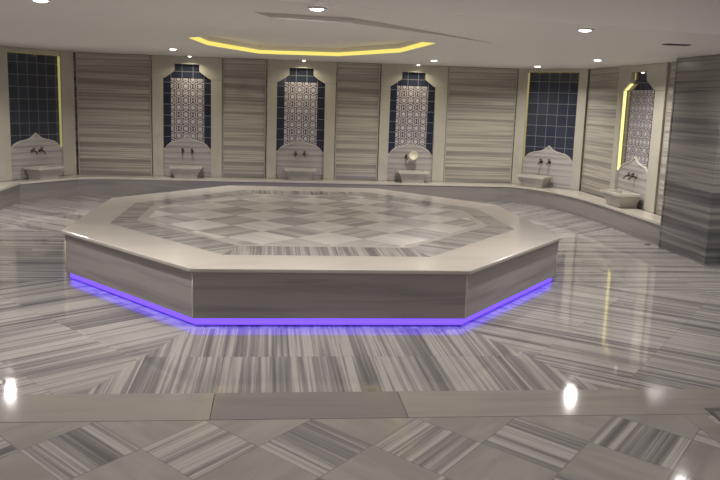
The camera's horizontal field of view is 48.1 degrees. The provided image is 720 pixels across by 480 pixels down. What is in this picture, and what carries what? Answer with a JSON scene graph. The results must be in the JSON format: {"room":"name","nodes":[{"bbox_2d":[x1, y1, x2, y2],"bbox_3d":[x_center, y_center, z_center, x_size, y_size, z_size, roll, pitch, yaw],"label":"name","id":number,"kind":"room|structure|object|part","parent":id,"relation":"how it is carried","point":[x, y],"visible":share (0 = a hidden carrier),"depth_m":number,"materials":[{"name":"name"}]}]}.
{"room":"spa","nodes":[
{"label":"spa","id":0,"kind":"room"},
{"bbox_2d":[73,52,518,183],"bbox_3d":[-1.115,-2.115,15.363,8.342,2.540,0.120,1,10,-6],"label":"wall","id":1,"kind":"structure","parent":0,"point":[74,53],"depth_m":15.08,"materials":[{"name":"stone"}]},
{"bbox_2d":[76,53,151,175],"bbox_3d":[-4.518,-2.298,14.847,1.325,2.200,0.042,1,10,-6],"label":"wall panel","id":2,"kind":"object","parent":1,"relation":"attached to","point":[114,103],"visible":1,"depth_m":14.82,"materials":[{"name":"stone"}]},
{"bbox_2d":[151,55,221,176],"bbox_3d":[-3.208,-2.283,14.986,1.270,2.206,0.093,1,10,-6],"label":"wall niche","id":3,"kind":"object","parent":1,"relation":"attached to","point":[189,89],"visible":0.95,"depth_m":14.98,"materials":[{"name":"beige stone"}]},
{"bbox_3d":[-3.211,-2.420,15.004,0.875,1.670,0.009,1,10,-6],"label":"tile panel","id":4,"kind":"part","parent":3,"relation":"part of","materials":[{"name":"multicoloured tile"}]},
{"bbox_3d":[-3.214,-2.301,15.018,0.597,1.390,0.005,1,10,-6],"label":"patterned panel","id":5,"kind":"part","parent":3,"relation":"part of","materials":[{"name":"tile"}]},
{"bbox_2d":[164,135,210,176],"bbox_3d":[-3.235,-1.579,15.127,0.875,0.770,0.028,1,10,-6],"label":"backsplash","id":6,"kind":"structure","parent":1,"relation":"attached to","point":[201,156],"depth_m":15.11,"materials":[{"name":"stone"}]},
{"bbox_2d":[222,58,265,177],"bbox_3d":[-2.171,-2.268,15.111,0.800,2.200,0.042,1,10,-6],"label":"wall panel","id":7,"kind":"object","parent":1,"relation":"attached to","point":[244,80],"visible":1,"depth_m":15.09,"materials":[{"name":"stone"}]},
{"bbox_2d":[276,139,323,178],"bbox_3d":[-1.146,-1.553,15.363,0.900,0.770,0.028,1,10,-6],"label":"backsplash","id":8,"kind":"structure","parent":1,"relation":"attached to","point":[285,157],"depth_m":15.35,"materials":[{"name":"stone"}]},
{"bbox_2d":[266,59,336,179],"bbox_3d":[-1.114,-2.256,15.222,1.285,2.206,0.093,1,10,-6],"label":"wall niche","id":9,"kind":"object","parent":1,"relation":"attached to","point":[299,93],"visible":0.95,"depth_m":15.22,"materials":[{"name":"beige stone"}]},
{"bbox_3d":[-1.122,-2.394,15.240,0.900,1.670,0.009,1,10,-6],"label":"tile panel","id":10,"kind":"part","parent":9,"relation":"part of","materials":[{"name":"multicoloured tile"}]},
{"bbox_3d":[-1.125,-2.274,15.254,0.614,1.390,0.005,1,10,-6],"label":"patterned panel","id":11,"kind":"part","parent":9,"relation":"part of","materials":[{"name":"tile"}]},
{"bbox_2d":[334,62,380,179],"bbox_3d":[-0.054,-2.241,15.350,0.820,2.200,0.042,1,10,-6],"label":"wall panel","id":12,"kind":"object","parent":1,"relation":"attached to","point":[358,84],"visible":1,"depth_m":15.33,"materials":[{"name":"stone"}]},
{"bbox_2d":[387,142,431,181],"bbox_3d":[0.963,-1.526,15.601,0.875,0.770,0.028,1,10,-6],"label":"backsplash","id":13,"kind":"structure","parent":1,"relation":"attached to","point":[397,160],"depth_m":15.59,"materials":[{"name":"stone"}]},
{"bbox_2d":[377,64,448,181],"bbox_3d":[1.008,-2.229,15.461,1.285,2.206,0.093,1,10,-6],"label":"wall niche","id":14,"kind":"object","parent":1,"relation":"attached to","point":[408,114],"visible":0.96,"depth_m":15.46,"materials":[{"name":"beige stone"}]},
{"bbox_3d":[0.987,-2.367,15.477,0.875,1.670,0.009,1,10,-6],"label":"tile panel","id":15,"kind":"part","parent":14,"relation":"part of","materials":[{"name":"tile"}]},
{"bbox_3d":[0.984,-2.247,15.491,0.597,1.390,0.005,1,10,-6],"label":"patterned panel","id":16,"kind":"part","parent":14,"relation":"part of","materials":[{"name":"tile"}]},
{"bbox_3d":[1.065,-1.598,15.513,0.060,0.111,0.139,1,10,-6],"label":"tap","id":17,"kind":"object","parent":14,"relation":"attached to","visible":0},
{"bbox_2d":[409,151,417,159],"bbox_3d":[1.016,-1.609,15.336,0.168,0.168,0.051,1,10,-6],"label":"bowl","id":18,"kind":"object","parent":17,"relation":"hanging from","point":[413,155],"visible":1,"depth_m":15.33,"materials":[{"name":"beige metal"}]},
{"bbox_2d":[443,67,517,182],"bbox_3d":[2.328,-2.211,15.618,1.345,2.200,0.042,1,10,-6],"label":"wall panel","id":19,"kind":"object","parent":1,"relation":"attached to","point":[481,102],"visible":1,"depth_m":15.60,"materials":[{"name":"stone"}]},
{"bbox_2d":[211,35,406,47],"bbox_3d":[-0.779,-2.778,10.994,3.400,0.059,4.400,1,10,-6],"label":"ceiling","id":20,"kind":"structure","parent":0,"point":[255,40],"depth_m":11.54,"materials":[{"name":"paint"}]},
{"bbox_2d":[0,195,719,394],"bbox_3d":[-0.557,0.067,10.401,10.420,0.001,10.510,1,10,-6],"label":"floor","id":21,"kind":"structure","parent":0,"point":[617,311],"depth_m":6.45,"materials":[{"name":"grey stone"}]},
{"bbox_2d":[61,185,561,324],"bbox_3d":[-0.556,-0.046,9.599,5.160,0.501,6.060,1,10,-6],"label":"platform","id":22,"kind":"object","parent":21,"relation":"on","point":[221,255],"visible":1,"depth_m":7.51,"materials":[{"name":"beige stone"}]},
{"bbox_3d":[-2.144,0.285,7.312,2.223,0.390,0.025,11,14,43],"label":"panel","id":23,"kind":"part","parent":22,"relation":"part of","materials":[{"name":"stone"}]},
{"bbox_3d":[-0.233,0.459,6.677,2.261,0.390,0.025,1,10,-6],"label":"panel","id":24,"kind":"part","parent":22,"relation":"part of","materials":[{"name":"stone"}]},
{"bbox_3d":[1.492,0.331,7.721,0.025,0.390,2.223,8,12,32],"label":"panel","id":25,"kind":"part","parent":22,"relation":"part of","materials":[{"name":"stone"}]},
{"bbox_2d":[0,174,660,245],"bbox_3d":[-0.587,-0.169,10.784,10.160,0.330,9.430,1,10,-6],"label":"bench","id":26,"kind":"object","parent":21,"relation":"on","point":[643,225],"visible":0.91,"depth_m":14.67,"materials":[{"name":"grey stone"}]},
{"bbox_3d":[-5.384,-0.246,9.484,0.335,0.035,7.949,1,10,-6],"label":"seat","id":27,"kind":"part","parent":26,"relation":"part of","materials":[{"name":"stone"}]},
{"bbox_3d":[-5.258,-0.083,9.529,0.030,0.295,7.952,1,10,-6],"label":"panel","id":28,"kind":"part","parent":26,"relation":"part of","materials":[{"name":"grey stone"}]},
{"bbox_2d":[24,165,64,179],"bbox_3d":[-5.463,-1.166,13.970,0.360,0.215,0.580,7,11,25],"label":"basin","id":29,"kind":"object","parent":26,"relation":"on","point":[44,172],"visible":1,"depth_m":13.84,"materials":[{"name":"white stone"}]},
{"bbox_3d":[-5.228,-1.055,14.102,0.659,0.035,2.066,7,11,25],"label":"seat","id":30,"kind":"part","parent":26,"relation":"part of","materials":[{"name":"stone"}]},
{"bbox_3d":[-5.239,-0.886,14.096,0.232,0.295,1.639,10,13,39],"label":"panel","id":31,"kind":"part","parent":26,"relation":"part of","materials":[{"name":"grey stone"}]},
{"bbox_2d":[169,165,202,177],"bbox_3d":[-3.217,-1.262,14.930,0.580,0.215,0.360,1,10,-6],"label":"basin","id":32,"kind":"object","parent":26,"relation":"on","point":[179,171],"visible":1,"depth_m":14.80,"materials":[{"name":"white stone"}]},
{"bbox_2d":[284,167,315,180],"bbox_3d":[-1.128,-1.235,15.165,0.580,0.215,0.360,1,10,-6],"label":"basin","id":33,"kind":"object","parent":26,"relation":"on","point":[297,174],"visible":1,"depth_m":15.03,"materials":[{"name":"white stone"}]},
{"bbox_3d":[-0.971,-1.108,15.190,7.400,0.035,0.395,1,10,-6],"label":"seat","id":34,"kind":"part","parent":26,"relation":"part of","materials":[{"name":"stone"}]},
{"bbox_3d":[-0.962,-0.920,15.079,7.401,0.295,0.030,1,10,-7],"label":"panel","id":35,"kind":"part","parent":26,"relation":"part of","materials":[{"name":"grey stone"}]},
{"bbox_2d":[396,170,428,182],"bbox_3d":[1.001,-1.208,15.405,0.580,0.215,0.360,1,10,-6],"label":"basin","id":36,"kind":"object","parent":26,"relation":"on","point":[406,176],"visible":1,"depth_m":15.28,"materials":[{"name":"white stone"}]},
{"bbox_3d":[3.196,-0.798,15.152,0.200,0.295,1.233,-8,14,-43],"label":"panel","id":37,"kind":"part","parent":26,"relation":"part of","materials":[{"name":"grey stone"}]},
{"bbox_3d":[3.241,-0.996,15.334,0.574,0.035,1.455,-8,14,-43],"label":"seat","id":38,"kind":"part","parent":26,"relation":"part of","materials":[{"name":"stone"}]},
{"bbox_2d":[516,174,552,187],"bbox_3d":[3.307,-1.118,15.319,0.580,0.215,0.360,10,13,38],"label":"basin","id":39,"kind":"object","parent":26,"relation":"on","point":[527,180],"visible":1,"depth_m":15.21,"materials":[{"name":"white stone"}]},
{"bbox_3d":[3.913,-0.373,12.876,0.148,0.295,3.704,0,10,-9],"label":"panel","id":40,"kind":"part","parent":26,"relation":"part of","materials":[{"name":"grey stone"}]},
{"bbox_3d":[3.984,-0.580,13.111,0.564,0.035,4.220,1,10,-6],"label":"seat","id":41,"kind":"part","parent":26,"relation":"part of","materials":[{"name":"stone"}]},
{"bbox_2d":[600,189,641,207],"bbox_3d":[4.123,-0.649,12.777,0.378,0.226,0.696,1,10,-6],"label":"basin","id":42,"kind":"object","parent":26,"relation":"on","point":[617,198],"visible":1,"depth_m":12.55,"materials":[{"name":"white stone"}]},
{"bbox_2d":[0,414,719,479],"bbox_3d":[0.462,1.735,1.262,10.400,0.050,7.300,1,10,-6],"label":"floor","id":43,"kind":"structure","parent":0,"point":[601,447],"depth_m":4.39,"materials":[{"name":"grey stone"}]},
{"bbox_2d":[682,414,719,443],"bbox_3d":[2.158,1.227,4.422,0.145,0.042,1.296,1,10,-6],"label":"trim","id":44,"kind":"structure","parent":43,"relation":"on","point":[701,421],"depth_m":4.89,"materials":[{"name":"grey stone"}]},
{"bbox_2d":[705,408,719,420],"bbox_3d":[2.615,1.141,4.863,0.830,0.007,0.690,1,10,-6],"label":"drain cover","id":45,"kind":"object","parent":43,"relation":"on","point":[715,412],"visible":1,"depth_m":5.10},
{"bbox_2d":[0,0,719,68],"bbox_3d":[-0.060,-1.814,6.290,10.600,0.160,18.300,1,10,-6],"label":"ceiling","id":46,"kind":"structure","parent":0,"point":[138,27],"depth_m":7.43,"materials":[{"name":"paint"}]},
{"bbox_2d":[32,0,51,2],"bbox_3d":[-2.399,-1.797,6.055,0.156,0.022,0.156,1,10,-6],"label":"recessed light","id":47,"kind":"object","parent":46,"relation":"in","point":[41,1],"visible":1,"depth_m":6.03,"materials":[{"name":"white"}]},
{"bbox_2d":[190,37,434,55],"bbox_3d":[-0.769,-2.662,11.067,2.880,0.056,3.900,1,10,-6],"label":"light","id":48,"kind":"object","parent":46,"relation":"attached to","point":[421,44],"visible":0.91,"depth_m":12.12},
{"bbox_2d":[306,7,326,10],"bbox_3d":[-0.323,-1.723,6.022,0.156,0.022,0.156,1,10,-6],"label":"recessed light","id":49,"kind":"object","parent":46,"relation":"in","point":[309,8],"visible":1,"depth_m":5.98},
{"bbox_2d":[176,12,492,59],"bbox_3d":[-0.325,-2.421,10.046,3.900,0.045,7.080,1,10,-6],"label":"ceiling recess","id":50,"kind":"object","parent":46,"relation":"attached to","point":[255,23],"visible":1,"depth_m":8.20,"materials":[{"name":"paint"}]},
{"bbox_2d":[576,28,593,31],"bbox_3d":[1.961,-1.825,7.022,0.156,0.022,0.156,1,10,-6],"label":"recessed light","id":51,"kind":"object","parent":46,"relation":"in","point":[581,29],"visible":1,"depth_m":6.98,"materials":[{"name":"white"}]},
{"bbox_2d":[662,44,689,45],"bbox_3d":[3.282,-2.023,8.359,0.260,0.010,0.120,1,10,-6],"label":"ceiling vent","id":52,"kind":"object","parent":46,"relation":"in","point":[662,44],"visible":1,"depth_m":8.32,"materials":[{"name":"grey metal"}]},
{"bbox_2d":[550,77,589,191],"bbox_3d":[3.652,-1.960,15.363,1.485,2.540,0.120,10,13,38],"label":"wall","id":53,"kind":"structure","parent":0,"point":[589,77],"depth_m":14.90,"materials":[{"name":"stone"}]},
{"bbox_2d":[522,147,571,188],"bbox_3d":[3.582,-1.401,15.379,1.035,0.770,0.028,10,13,38],"label":"backsplash","id":54,"kind":"structure","parent":53,"relation":"attached to","point":[560,167],"depth_m":15.31,"materials":[{"name":"stone"}]},
{"bbox_2d":[511,69,589,189],"bbox_3d":[3.583,-2.108,15.252,1.405,2.206,0.090,10,13,38],"label":"wall niche","id":55,"kind":"object","parent":53,"relation":"attached to","point":[551,106],"visible":0.95,"depth_m":15.24,"materials":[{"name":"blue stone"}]},
{"bbox_3d":[3.626,-2.280,15.244,1.035,1.750,0.009,10,13,38],"label":"tile panel","id":56,"kind":"part","parent":55,"relation":"part of","materials":[{"name":"blue tile"}]},
{"bbox_2d":[583,62,675,215],"bbox_3d":[5.170,-0.360,6.559,0.120,2.540,16.985,1,10,-6],"label":"wall","id":57,"kind":"structure","parent":0,"point":[675,62],"depth_m":13.36,"materials":[{"name":"stone"}]},
{"bbox_2d":[581,67,619,196],"bbox_3d":[4.227,-1.890,14.147,0.042,2.200,1.295,1,10,-6],"label":"wall panel","id":58,"kind":"object","parent":57,"relation":"attached to","point":[603,84],"visible":0.77,"depth_m":14.14,"materials":[{"name":"stone"}]},
{"bbox_2d":[617,158,646,208],"bbox_3d":[4.369,-0.935,12.875,0.028,0.770,1.140,1,10,-6],"label":"backsplash","id":59,"kind":"structure","parent":57,"relation":"attached to","point":[634,185],"depth_m":12.81,"materials":[{"name":"stone"}]},
{"bbox_2d":[610,63,669,212],"bbox_3d":[4.382,-1.629,12.680,0.093,2.206,1.640,1,10,-6],"label":"wall niche","id":60,"kind":"object","parent":57,"relation":"attached to","point":[646,93],"visible":0.86,"depth_m":12.63,"materials":[{"name":"beige stone"}]},
{"bbox_3d":[4.421,-1.786,12.728,0.009,1.700,1.140,1,10,-6],"label":"tile panel","id":61,"kind":"part","parent":60,"relation":"part of","materials":[{"name":"tile"}]},
{"bbox_3d":[4.410,-1.658,12.749,0.005,1.400,0.777,1,10,-6],"label":"patterned panel","id":62,"kind":"part","parent":60,"relation":"part of","materials":[{"name":"tile"}]},
{"bbox_2d":[656,63,675,214],"bbox_3d":[4.534,-1.391,11.370,0.042,2.200,1.000,1,10,-6],"label":"wall panel","id":63,"kind":"object","parent":57,"relation":"attached to","point":[672,65],"visible":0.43,"depth_m":11.78,"materials":[{"name":"stone"}]},
{"bbox_2d":[658,54,719,264],"bbox_3d":[4.437,-1.042,10.298,0.466,2.538,1.208,1,10,-6],"label":"marble pillar","id":64,"kind":"structure","parent":0,"point":[690,214],"depth_m":10.19,"materials":[{"name":"grey stone"}]},
{"bbox_3d":[-0.135,0.828,6.654,10.400,0.068,18.300,1,10,-6],"label":"floor","id":65,"kind":"structure","parent":0,"visible":0},
{"bbox_2d":[0,393,213,422],"bbox_3d":[-1.946,1.028,4.824,2.091,0.052,0.436,1,10,-6],"label":"trim","id":66,"kind":"structure","parent":65,"relation":"on","point":[148,406],"depth_m":4.86,"materials":[{"name":"grey stone"}]},
{"bbox_2d":[210,391,407,419],"bbox_3d":[-0.319,1.049,5.008,1.176,0.052,0.436,1,10,-6],"label":"trim","id":67,"kind":"structure","parent":65,"relation":"on","point":[383,404],"depth_m":4.98,"materials":[{"name":"grey stone"}]},
{"bbox_2d":[398,389,719,417],"bbox_3d":[1.397,1.071,5.201,2.271,0.052,0.436,1,10,-6],"label":"trim","id":68,"kind":"structure","parent":65,"relation":"on","point":[501,403],"depth_m":5.18,"materials":[{"name":"grey stone"}]},
{"bbox_3d":[-5.715,-2.032,14.041,1.094,2.540,1.632,1,10,-6],"label":"wall","id":69,"kind":"structure","parent":0,"visible":0},
{"bbox_2d":[11,134,61,179],"bbox_3d":[-5.658,-1.473,14.074,0.028,0.770,1.140,7,11,25],"label":"backsplash","id":70,"kind":"structure","parent":69,"relation":"attached to","point":[21,154],"depth_m":13.99,"materials":[{"name":"stone"}]},
{"bbox_2d":[0,46,76,180],"bbox_3d":[-5.625,-2.176,13.934,0.090,2.206,1.760,7,11,25],"label":"wall niche","id":71,"kind":"object","parent":69,"relation":"attached to","point":[37,102],"visible":0.95,"depth_m":13.96,"materials":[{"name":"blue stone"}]},
{"bbox_3d":[-5.651,-2.341,13.932,0.009,1.730,1.140,7,11,25],"label":"tile panel","id":72,"kind":"part","parent":71,"relation":"part of","materials":[{"name":"blue tile"}]}
]}

